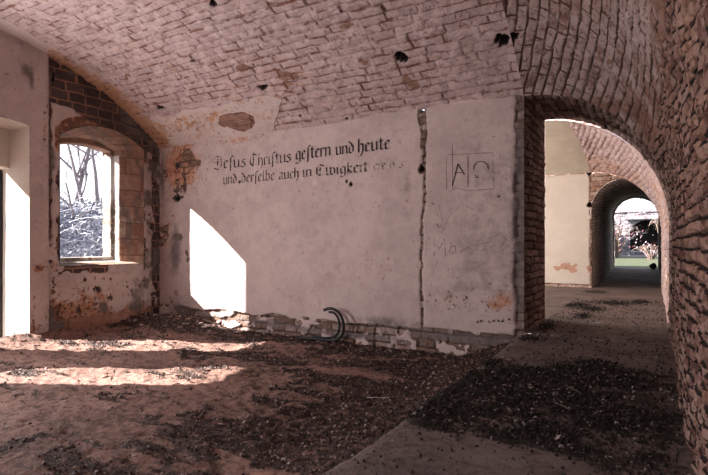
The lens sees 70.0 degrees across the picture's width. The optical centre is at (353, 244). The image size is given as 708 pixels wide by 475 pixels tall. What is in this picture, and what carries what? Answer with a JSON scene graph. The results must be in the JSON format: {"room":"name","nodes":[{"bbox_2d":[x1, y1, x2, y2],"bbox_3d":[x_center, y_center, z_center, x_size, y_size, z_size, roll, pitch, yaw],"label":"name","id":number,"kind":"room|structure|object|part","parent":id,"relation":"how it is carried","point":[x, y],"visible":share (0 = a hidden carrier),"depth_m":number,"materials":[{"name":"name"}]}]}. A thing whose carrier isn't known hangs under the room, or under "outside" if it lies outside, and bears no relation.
{"room":"abandoned brick vault","nodes":[
{"label":"abandoned brick vault","id":0,"kind":"room"},
{"bbox_2d":[1,116,110,336],"bbox_3d":[-6.219,-1.075,6.994,0.072,6.060,7.204,0,0,31],"label":"wall","id":1,"kind":"structure","parent":0,"point":[1,116],"depth_m":9.05,"materials":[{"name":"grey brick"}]},
{"bbox_2d":[0,30,160,333],"bbox_3d":[-5.562,-0.764,6.643,0.120,4.940,7.268,0,0,30],"label":"wall","id":2,"kind":"structure","parent":0,"point":[41,93],"depth_m":8.08,"materials":[{"name":"paint"}]},
{"bbox_2d":[0,117,29,337],"bbox_3d":[-5.575,-0.155,7.431,0.873,3.421,1.202,0,0,31],"label":"door","id":3,"kind":"structure","parent":2,"relation":"in","point":[14,135],"depth_m":7.86,"materials":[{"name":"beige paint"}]},
{"bbox_3d":[-5.639,0.144,8.091,0.090,2.823,0.132,0,0,31],"label":"frame","id":4,"kind":"part","parent":3,"relation":"part of","materials":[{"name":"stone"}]},
{"bbox_2d":[64,311,128,329],"bbox_3d":[-4.325,1.336,8.650,0.174,0.319,1.223,0,0,31],"label":"trim ledge","id":5,"kind":"object","parent":2,"relation":"attached to","point":[92,320],"visible":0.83,"depth_m":8.50,"materials":[{"name":"red stone"}]},
{"bbox_2d":[58,126,143,265],"bbox_3d":[-4.630,-0.845,8.946,0.758,2.366,1.547,0,0,31],"label":"window","id":6,"kind":"structure","parent":2,"relation":"in","point":[123,159],"depth_m":9.37,"materials":[{"name":"red brick"},{"name":"plaster"}]},
{"bbox_2d":[0,313,508,474],"bbox_3d":[-2.681,1.355,4.939,6.936,0.302,7.268,0,0,31],"label":"floor","id":7,"kind":"structure","parent":0,"point":[48,407],"depth_m":4.82,"materials":[{"name":"brown soil"}]},
{"bbox_2d":[0,311,508,474],"bbox_3d":[-2.404,1.350,5.322,6.806,0.317,6.236,0,0,31],"label":"debris","id":8,"kind":"object","parent":7,"relation":"on","point":[430,394],"visible":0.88,"depth_m":4.89,"materials":[{"name":"brown soil"}]},
{"bbox_2d":[249,472,275,474],"bbox_3d":[-0.560,1.412,3.079,0.161,0.044,0.071,0,0,6],"label":"fragment","id":9,"kind":"object","parent":7,"relation":"on","point":[251,473],"visible":1,"depth_m":3.09,"materials":[{"name":"brown stone"}]},
{"bbox_2d":[295,307,344,341],"bbox_3d":[-0.518,1.194,7.677,0.898,0.530,0.078,0,0,29],"label":"hose","id":10,"kind":"object","parent":7,"relation":"on","point":[319,338],"visible":0.99,"depth_m":7.55,"materials":[{"name":"black rubber"}]},
{"bbox_2d":[0,0,523,148],"bbox_3d":[-2.661,-2.542,4.925,6.826,1.400,7.295,0,0,31],"label":"ceiling","id":11,"kind":"structure","parent":0,"point":[186,72],"depth_m":6.85,"materials":[{"name":"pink brick"}]},
{"bbox_2d":[159,95,523,355],"bbox_3d":[-0.772,-0.090,8.117,6.826,3.590,0.266,0,0,31],"label":"wall","id":12,"kind":"structure","parent":0,"point":[409,225],"depth_m":7.48,"materials":[{"name":"paint"}]},
{"bbox_2d":[524,95,671,344],"bbox_3d":[3.143,-0.365,6.508,1.687,3.020,1.404,0,0,31],"label":"archway","id":13,"kind":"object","parent":12,"relation":"attached to","point":[538,109],"depth_m":6.69,"materials":[{"name":"brick"}]},
{"bbox_2d":[323,286,696,474],"bbox_3d":[-0.040,1.318,7.684,8.489,0.463,15.282,0,0,31],"label":"floor","id":14,"kind":"structure","parent":0,"point":[476,464],"depth_m":3.14,"materials":[{"name":"concrete"}]},
{"bbox_2d":[324,297,690,474],"bbox_3d":[2.455,1.072,5.345,1.550,0.068,11.062,0,0,31],"label":"debris","id":15,"kind":"object","parent":14,"relation":"on","point":[597,370],"visible":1,"depth_m":3.45,"materials":[{"name":"black soil"}]},
{"bbox_2d":[496,451,541,454],"bbox_3d":[0.855,1.078,2.625,0.228,0.011,0.020,0,0,8],"label":"twig","id":16,"kind":"object","parent":14,"relation":"on","point":[505,451],"visible":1,"depth_m":2.62,"materials":[{"name":"brown wood"}]},
{"bbox_2d":[545,121,589,175],"bbox_3d":[1.506,-2.348,11.970,6.826,0.987,6.331,0,0,31],"label":"ceiling","id":17,"kind":"structure","parent":0,"point":[564,154],"depth_m":12.51,"materials":[{"name":"beige paint"}]},
{"bbox_2d":[501,0,664,152],"bbox_3d":[0.891,-2.111,2.806,1.445,2.202,7.263,0,0,31],"label":"ceiling","id":18,"kind":"structure","parent":0,"point":[605,54],"depth_m":5.31,"materials":[{"name":"brick"}]},
{"bbox_2d":[545,172,622,287],"bbox_3d":[3.845,-0.410,14.351,8.389,3.130,0.216,0,0,31],"label":"wall partition","id":19,"kind":"structure","parent":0,"point":[568,197],"depth_m":13.20,"materials":[{"name":"beige paint"}]},
{"bbox_2d":[545,119,668,322],"bbox_3d":[5.032,-0.857,9.885,1.873,4.005,6.331,0,0,31],"label":"ceiling","id":20,"kind":"structure","parent":0,"point":[604,151],"depth_m":11.62,"materials":[{"name":"brick"}]},
{"bbox_2d":[591,178,661,290],"bbox_3d":[8.895,-0.360,16.207,1.675,3.108,8.489,0,0,31],"label":"archway","id":21,"kind":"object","parent":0,"point":[605,203],"depth_m":15.71,"materials":[{"name":"grey brick"}]},
{"bbox_2d":[592,267,661,290],"bbox_3d":[8.981,0.997,16.272,1.663,0.210,8.685,0,0,31],"label":"floor","id":22,"kind":"structure","parent":0,"point":[619,277],"depth_m":16.01,"materials":[{"name":"concrete"}]},
{"bbox_2d":[649,263,656,268],"bbox_3d":[11.150,0.790,18.882,0.260,0.247,0.331,0,0,31],"label":"stone block","id":23,"kind":"object","parent":22,"relation":"on","point":[653,265],"visible":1,"depth_m":18.79,"materials":[{"name":"black stone"}]},
{"bbox_2d":[653,0,707,474],"bbox_3d":[1.558,-0.122,2.419,0.236,2.534,7.250,0,0,31],"label":"wall","id":24,"kind":"structure","parent":0,"point":[680,150],"depth_m":2.66,"materials":[{"name":"brown brick"}]},
{"label":"outside","id":25,"kind":"structure","parent":0,"visible":0},
{"bbox_2d":[60,203,102,256],"bbox_3d":[-9.799,0.009,22.641,16.082,3.290,19.000,0,0,31],"label":"embankment","id":26,"kind":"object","parent":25,"point":[63,247],"visible":0.09,"depth_m":15.57,"materials":[{"name":"soil"},{"name":"leaf litter"},{"name":"twigs"}]},
{"bbox_2d":[60,146,102,207],"bbox_3d":[-10.818,-3.721,19.391,4.797,5.310,5.577,0,0,-36],"label":"bare tree","id":27,"kind":"object","parent":26,"relation":"on","point":[87,158],"visible":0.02,"depth_m":19.15,"materials":[{"name":"grey plant"}]},
{"bbox_2d":[60,144,102,222],"bbox_3d":[-9.079,-2.246,15.898,3.768,3.451,2.429,0,0,-24],"label":"bare tree","id":28,"kind":"object","parent":26,"relation":"on","point":[67,189],"visible":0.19,"depth_m":16.16,"materials":[{"name":"grey plant"}]},
{"bbox_2d":[67,145,102,207],"bbox_3d":[-9.712,-3.934,18.788,2.248,5.696,3.670,0,0,-5],"label":"bare tree","id":29,"kind":"object","parent":26,"relation":"on","point":[75,174],"visible":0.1,"depth_m":18.43,"materials":[{"name":"grey plant"}]},
{"bbox_2d":[72,145,100,206],"bbox_3d":[-10.115,-3.907,17.333,5.155,5.366,4.279,0,0,-27],"label":"bare tree","id":30,"kind":"object","parent":26,"relation":"on","point":[96,190],"visible":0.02,"depth_m":18.16,"materials":[{"name":"grey plant"}]},
{"bbox_2d":[60,187,136,263],"bbox_3d":[-7.548,-0.256,19.815,10.756,3.986,13.452,0,0,31],"label":"cover","id":31,"kind":"object","parent":26,"relation":"on","point":[91,206],"visible":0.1,"depth_m":16.01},
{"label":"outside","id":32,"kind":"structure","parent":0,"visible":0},
{"bbox_2d":[615,257,657,267],"bbox_3d":[23.150,0.974,43.074,24.000,0.069,52.280,0,0,31],"label":"lawn","id":33,"kind":"structure","parent":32,"point":[627,262],"depth_m":28.43,"materials":[{"name":"green plant"}]},
{"bbox_2d":[615,217,642,257],"bbox_3d":[19.409,-0.427,37.304,3.774,3.266,2.343,0,0,4],"label":"bush","id":34,"kind":"object","parent":33,"relation":"on","point":[618,237],"visible":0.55,"depth_m":37.17,"materials":[{"name":"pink plant"}]},
{"bbox_2d":[616,198,651,241],"bbox_3d":[21.296,-1.715,40.035,4.838,5.880,6.742,0,0,-43],"label":"bare tree","id":35,"kind":"object","parent":33,"relation":"on","point":[638,198],"visible":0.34,"depth_m":39.60,"materials":[{"name":"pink plant"}]},
{"bbox_2d":[614,207,658,254],"bbox_3d":[25.943,-1.030,46.029,13.400,4.450,4.350,0,0,31],"label":"tree","id":36,"kind":"object","parent":33,"relation":"on","point":[651,237],"visible":0.15,"depth_m":45.18,"materials":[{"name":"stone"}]},
{"bbox_2d":[619,255,657,256],"bbox_3d":[22.203,0.968,41.473,24.000,0.307,6.000,0,0,31],"label":"gravel","id":37,"kind":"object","parent":33,"relation":"on","point":[620,255],"visible":0.09,"depth_m":41.61,"materials":[{"name":"grey gravel"}]},
{"bbox_2d":[634,237,657,258],"bbox_3d":[20.212,0.335,34.565,2.599,1.813,1.319,0,0,31],"label":"bush","id":38,"kind":"object","parent":33,"relation":"on","point":[654,253],"visible":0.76,"depth_m":34.51,"materials":[{"name":"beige plant"}]},
{"bbox_2d":[648,214,657,231],"bbox_3d":[18.425,-0.589,29.888,1.893,3.579,1.390,0,0,31],"label":"bush","id":39,"kind":"object","parent":33,"relation":"on","point":[656,214],"visible":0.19,"depth_m":30.10,"materials":[{"name":"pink plant"}]}
]}

